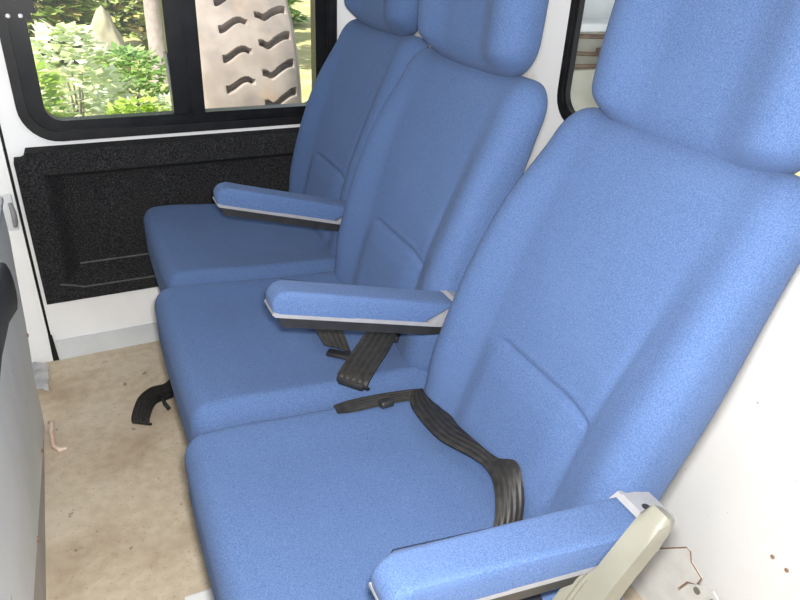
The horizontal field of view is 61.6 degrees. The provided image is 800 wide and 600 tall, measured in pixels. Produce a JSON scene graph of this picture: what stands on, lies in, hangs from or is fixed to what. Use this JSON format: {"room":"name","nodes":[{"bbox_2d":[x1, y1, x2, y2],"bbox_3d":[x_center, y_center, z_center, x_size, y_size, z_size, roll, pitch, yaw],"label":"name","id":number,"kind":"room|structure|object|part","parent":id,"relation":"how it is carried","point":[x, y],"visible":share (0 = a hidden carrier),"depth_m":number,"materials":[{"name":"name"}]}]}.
{"room":"vehicle interior","nodes":[
{"label":"vehicle interior","id":0,"kind":"room"},
{"bbox_2d":[0,196,45,599],"bbox_3d":[-0.594,0.460,0.971,0.091,0.542,2.125,-10,31,-23],"label":"wall","id":1,"kind":"structure","parent":0,"point":[22,474],"depth_m":1.31,"materials":[{"name":"grey paint"}]},
{"bbox_2d":[0,0,614,355],"bbox_3d":[0.141,-0.814,2.143,2.555,1.780,0.045,-11,32,-24],"label":"wall","id":2,"kind":"structure","parent":0,"point":[80,317],"depth_m":1.97,"materials":[{"name":"white paint"}]},
{"bbox_2d":[0,194,18,230],"bbox_3d":[-1.022,-0.226,1.759,0.030,0.100,0.029,-10,31,-23],"label":"door handle","id":3,"kind":"object","parent":2,"relation":"in","point":[10,213],"depth_m":1.76,"materials":[{"name":"grey paint"}]},
{"bbox_2d":[0,137,52,362],"bbox_3d":[-1.379,-0.522,1.432,0.838,1.750,0.046,-11,32,-24],"label":"trim","id":4,"kind":"structure","parent":2,"relation":"attached to","point":[40,349],"depth_m":1.88,"materials":[{"name":"white paint"}]},
{"bbox_2d":[0,125,58,360],"bbox_3d":[-0.996,-0.595,1.601,0.017,1.750,0.038,-10,31,-23],"label":"trim","id":5,"kind":"structure","parent":2,"relation":"attached to","point":[55,356],"depth_m":1.85,"materials":[{"name":"black rubber"}]},
{"bbox_2d":[56,322,159,359],"bbox_3d":[0.074,-0.068,2.500,2.446,0.064,0.008,-11,32,-24],"label":"baseboard","id":6,"kind":"structure","parent":2,"relation":"attached to","point":[71,347],"depth_m":2.05,"materials":[{"name":"grey paint"}]},
{"bbox_2d":[14,127,299,304],"bbox_3d":[-0.472,-0.288,2.028,1.153,0.428,0.057,-11,32,-24],"label":"trim","id":7,"kind":"structure","parent":2,"relation":"attached to","point":[86,205],"depth_m":1.89,"materials":[{"name":"black carpet"}]},
{"bbox_2d":[0,0,336,140],"bbox_3d":[-0.575,-0.722,1.758,0.867,0.558,0.056,-11,32,-24],"label":"window","id":8,"kind":"structure","parent":2,"relation":"in","point":[188,113],"depth_m":1.79,"materials":[{"name":"black rubber"}]},
{"bbox_2d":[37,340,688,599],"bbox_3d":[0.234,0.547,1.497,3.450,0.040,2.470,-10,31,-23],"label":"floor","id":9,"kind":"structure","parent":0,"point":[120,524],"depth_m":1.56,"materials":[{"name":"plastic"}]},
{"bbox_2d":[32,361,48,390],"bbox_3d":[-1.040,0.215,1.922,0.060,0.007,0.176,-10,31,-23],"label":"scrap","id":10,"kind":"object","parent":9,"relation":"on","point":[40,370],"visible":0.65,"depth_m":1.93,"materials":[{"name":"white paper"}]},
{"bbox_2d":[47,420,66,452],"bbox_3d":[-0.874,0.342,1.692,0.030,0.035,0.115,-19,36,-35],"label":"clip","id":11,"kind":"object","parent":9,"relation":"on","point":[54,446],"visible":1,"depth_m":1.68,"materials":[{"name":"beige plastic"}]},
{"bbox_2d":[131,379,173,425],"bbox_3d":[-0.646,0.251,1.858,0.091,0.052,0.264,15,31,20],"label":"belt","id":12,"kind":"object","parent":9,"relation":"on","point":[145,403],"visible":0.75,"depth_m":1.82,"materials":[{"name":"black fabric"}]},
{"bbox_2d":[184,588,213,599],"bbox_3d":[-0.189,0.781,0.956,0.078,0.030,0.908,-10,31,-23],"label":"rail","id":13,"kind":"object","parent":9,"relation":"on","point":[207,594],"visible":0.39,"depth_m":1.29,"materials":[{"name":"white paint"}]},
{"bbox_2d":[143,0,428,291],"bbox_3d":[-0.302,-0.336,1.735,0.686,1.223,0.534,-10,31,-23],"label":"seat","id":14,"kind":"object","parent":9,"relation":"on","point":[250,232],"visible":0.67,"depth_m":1.69,"materials":[{"name":"blue fabric"}]},
{"bbox_2d":[143,204,335,291],"bbox_3d":[-0.399,-0.127,1.824,0.510,0.164,0.500,-10,31,-23],"label":"cushion","id":15,"kind":"object","parent":14,"relation":"on","point":[187,244],"depth_m":1.70,"materials":[{"name":"blue fabric"}]},
{"bbox_2d":[213,196,341,224],"bbox_3d":[-0.241,-0.219,1.534,0.359,0.048,0.062,4,25,-30],"label":"armrest","id":16,"kind":"object","parent":14,"relation":"on","point":[299,210],"depth_m":1.50,"materials":[{"name":"fabric"}]},
{"bbox_3d":[-0.125,-0.425,1.801,0.263,0.575,0.473,-11,31,-23],"label":"backrest","id":17,"kind":"part","parent":14,"relation":"part of","materials":[{"name":"blue fabric"}]},
{"bbox_2d":[155,0,548,443],"bbox_3d":[-0.120,-0.102,1.324,0.687,1.223,0.534,-10,31,-23],"label":"seat","id":18,"kind":"object","parent":9,"relation":"on","point":[460,127],"visible":0.9,"depth_m":1.24,"materials":[{"name":"blue fabric"}]},
{"bbox_2d":[155,271,427,443],"bbox_3d":[-0.217,0.107,1.413,0.510,0.164,0.500,-10,31,-23],"label":"cushion","id":19,"kind":"object","parent":18,"relation":"on","point":[229,361],"depth_m":1.27,"materials":[{"name":"blue fabric"}]},
{"bbox_2d":[315,329,350,359],"bbox_3d":[-0.150,0.058,1.340,0.052,0.041,0.190,-10,31,-23],"label":"belt","id":20,"kind":"object","parent":18,"relation":"on","point":[332,338],"visible":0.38,"depth_m":1.29,"materials":[{"name":"black fabric"}]},
{"bbox_2d":[264,299,448,326],"bbox_3d":[-0.044,0.005,1.125,0.359,0.048,0.062,4,25,-30],"label":"armrest","id":21,"kind":"object","parent":18,"relation":"on","point":[289,312],"depth_m":1.09,"materials":[{"name":"fabric"}]},
{"bbox_2d":[336,332,399,390],"bbox_3d":[-0.049,0.096,1.270,0.066,0.042,0.221,11,30,15],"label":"belt","id":22,"kind":"object","parent":18,"relation":"on","point":[360,366],"visible":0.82,"depth_m":1.22,"materials":[{"name":"black fabric"}]},
{"bbox_3d":[0.057,-0.191,1.390,0.264,0.574,0.490,-11,31,-23],"label":"backrest","id":23,"kind":"part","parent":18,"relation":"part of","materials":[{"name":"blue fabric"}]},
{"bbox_2d":[185,0,799,599],"bbox_3d":[0.117,0.147,0.928,0.764,1.196,0.564,-10,31,-23],"label":"seat","id":24,"kind":"object","parent":9,"relation":"on","point":[613,300],"visible":0.95,"depth_m":0.89,"materials":[{"name":"blue fabric"}]},
{"bbox_2d":[185,401,621,599],"bbox_3d":[-0.022,0.344,1.006,0.510,0.164,0.500,-10,31,-23],"label":"cushion","id":25,"kind":"object","parent":24,"relation":"on","point":[307,506],"depth_m":0.97,"materials":[{"name":"blue fabric"}]},
{"bbox_2d":[334,388,524,526],"bbox_3d":[0.071,0.219,1.060,0.162,0.062,0.359,-22,37,-38],"label":"belt","id":26,"kind":"object","parent":24,"relation":"on","point":[506,475],"visible":0.93,"depth_m":1.06,"materials":[{"name":"black fabric"}]},
{"bbox_2d":[369,490,673,599],"bbox_3d":[0.142,0.273,0.731,0.359,0.048,0.062,-3,28,-27],"label":"armrest","id":27,"kind":"object","parent":24,"relation":"on","point":[516,559],"depth_m":0.70,"materials":[{"name":"fabric"}]},
{"bbox_2d":[520,594,542,599],"bbox_3d":[0.164,0.354,0.840,0.117,0.032,0.128,-10,31,-23],"label":"belt","id":28,"kind":"object","parent":24,"relation":"on","point":[538,596],"visible":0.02,"depth_m":0.81,"materials":[{"name":"black fabric"}]},
{"bbox_3d":[0.184,0.393,0.793,0.100,0.230,0.018,-10,31,-23],"label":"hinge plate","id":29,"kind":"part","parent":24,"relation":"part of","materials":[{"name":"beige plastic"}]},
{"bbox_3d":[0.269,0.049,0.994,0.304,0.569,0.473,-11,32,-23],"label":"backrest","id":30,"kind":"part","parent":24,"relation":"part of","materials":[{"name":"blue fabric"}]},
{"bbox_2d":[571,19,608,110],"bbox_3d":[0.783,-0.527,2.488,0.840,0.945,0.130,-10,31,-23],"label":"storage rack","id":31,"kind":"object","parent":9,"relation":"on","point":[592,32],"visible":0.05,"depth_m":2.23,"materials":[{"name":"white paint"}]},
{"bbox_3d":[0.814,-0.808,2.311,0.810,0.030,0.014,-10,31,-23],"label":"rod","id":32,"kind":"part","parent":31,"relation":"part of","materials":[{"name":"brown wood"}]},
{"bbox_3d":[0.806,-0.848,2.310,0.810,0.044,0.014,-10,31,-23],"label":"rod","id":33,"kind":"part","parent":31,"relation":"part of","materials":[{"name":"brown wood"}]},
{"bbox_3d":[0.813,-0.892,2.276,0.810,0.034,0.014,-10,31,-23],"label":"rod","id":34,"kind":"part","parent":31,"relation":"part of","materials":[{"name":"brown wood"}]},
{"bbox_2d":[580,19,608,31],"bbox_3d":[0.804,-0.931,2.267,0.840,0.025,0.130,-10,31,-23],"label":"shelf","id":35,"kind":"object","parent":31,"relation":"attached to","point":[588,25],"depth_m":2.13,"materials":[{"name":"white paint"}]},
{"bbox_2d":[631,547,718,599],"bbox_3d":[0.503,0.528,1.303,0.012,0.204,0.265,-10,31,-23],"label":"bracket","id":36,"kind":"object","parent":9,"relation":"on","point":[669,569],"visible":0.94,"depth_m":1.28,"materials":[{"name":"white metal"}]},
{"bbox_2d":[693,587,699,594],"bbox_3d":[0.540,0.528,1.219,0.003,0.014,0.014,-10,31,-23],"label":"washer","id":37,"kind":"object","parent":36,"relation":"in","point":[696,590],"depth_m":1.22,"materials":[{"name":"beige metal"}]},
{"bbox_2d":[428,0,799,599],"bbox_3d":[0.578,-0.267,1.150,0.012,1.750,2.368,-10,31,-23],"label":"wall","id":38,"kind":"structure","parent":0,"point":[734,500],"depth_m":1.25,"materials":[{"name":"paint"}]},
{"bbox_2d":[557,0,584,119],"bbox_3d":[0.565,-0.468,1.087,0.023,0.554,0.878,-10,31,-23],"label":"window","id":39,"kind":"structure","parent":38,"relation":"in","point":[565,107],"depth_m":1.49,"materials":[{"name":"black rubber"}]},
{"label":"outside","id":40,"kind":"structure","parent":0,"visible":0},
{"bbox_2d":[31,0,799,175],"bbox_3d":[-7.260,-7.356,16.360,32.000,0.079,34.000,-10,31,-23],"label":"ground","id":41,"kind":"structure","parent":40,"point":[302,31],"depth_m":10.39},
{"bbox_2d":[35,60,78,116],"bbox_3d":[-2.548,-1.227,4.702,0.612,0.916,0.650,-10,31,-23],"label":"bush","id":42,"kind":"object","parent":41,"relation":"on","point":[51,79],"visible":0.18,"depth_m":4.65,"materials":[{"name":"green plant"}]},
{"bbox_2d":[26,0,118,66],"bbox_3d":[-4.938,-4.676,8.655,2.244,3.205,2.346,-10,31,-23],"label":"conifer","id":43,"kind":"object","parent":41,"relation":"on","point":[48,11],"visible":0.3,"depth_m":8.84,"materials":[{"name":"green plant"}]},
{"bbox_2d":[29,19,134,116],"bbox_3d":[-2.640,-1.708,5.418,0.973,1.068,0.899,-10,31,-23],"label":"bush","id":44,"kind":"object","parent":41,"relation":"on","point":[73,32],"visible":0.56,"depth_m":5.29,"materials":[{"name":"green plant"}]},
{"bbox_2d":[47,0,145,37],"bbox_3d":[-5.020,-6.167,11.116,2.273,3.621,2.570,22,34,30],"label":"conifer","id":45,"kind":"object","parent":41,"relation":"on","point":[130,15],"visible":0.27,"depth_m":11.29,"materials":[{"name":"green plant"}]},
{"bbox_2d":[81,5,130,81],"bbox_3d":[-3.575,-3.073,8.098,0.560,0.898,0.604,-10,31,-23],"label":"boulder","id":46,"kind":"object","parent":41,"relation":"on","point":[102,23],"visible":0.46,"depth_m":7.90,"materials":[{"name":"stone"}]},
{"bbox_2d":[75,40,171,112],"bbox_3d":[-2.618,-2.091,6.473,0.978,0.740,0.962,-10,31,-23],"label":"bush","id":47,"kind":"object","parent":41,"relation":"on","point":[140,55],"visible":0.45,"depth_m":6.41,"materials":[{"name":"green plant"}]},
{"bbox_2d":[103,96,170,114],"bbox_3d":[-2.004,-1.293,5.196,0.653,0.612,0.661,-10,31,-23],"label":"bush","id":48,"kind":"object","parent":41,"relation":"on","point":[122,106],"visible":0.19,"depth_m":5.05,"materials":[{"name":"green plant"}]},
{"bbox_2d":[126,0,148,48],"bbox_3d":[-3.107,-5.232,10.148,2.294,3.024,2.228,-10,31,-23],"label":"conifer","id":49,"kind":"object","parent":41,"relation":"on","point":[143,38],"visible":0.04,"depth_m":10.16,"materials":[{"name":"green plant"}]},
{"bbox_2d":[143,0,167,83],"bbox_3d":[-2.798,-4.580,7.111,2.582,4.498,2.595,-10,31,-23],"label":"trunk","id":50,"kind":"object","parent":41,"relation":"on","point":[152,12],"visible":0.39,"depth_m":7.81,"materials":[{"name":"grey plant"}]},
{"bbox_2d":[139,92,171,111],"bbox_3d":[-2.047,-1.600,5.935,0.564,0.443,0.569,10,29,13],"label":"bush","id":51,"kind":"object","parent":41,"relation":"on","point":[160,97],"visible":0.14,"depth_m":5.82,"materials":[{"name":"green plant"}]},
{"bbox_2d":[195,0,301,108],"bbox_3d":[-1.082,-1.365,4.310,0.570,1.600,1.600,-9,31,-21],"label":"tyre","id":52,"kind":"object","parent":41,"relation":"on","point":[249,55],"visible":0.3,"depth_m":3.58,"materials":[{"name":"rubber"}]},
{"bbox_2d":[287,0,309,27],"bbox_3d":[-2.903,-6.878,12.507,2.318,3.504,2.190,12,30,17],"label":"conifer","id":53,"kind":"object","parent":41,"relation":"on","point":[290,2],"visible":0.04,"depth_m":13.39,"materials":[{"name":"green plant"}]}
]}

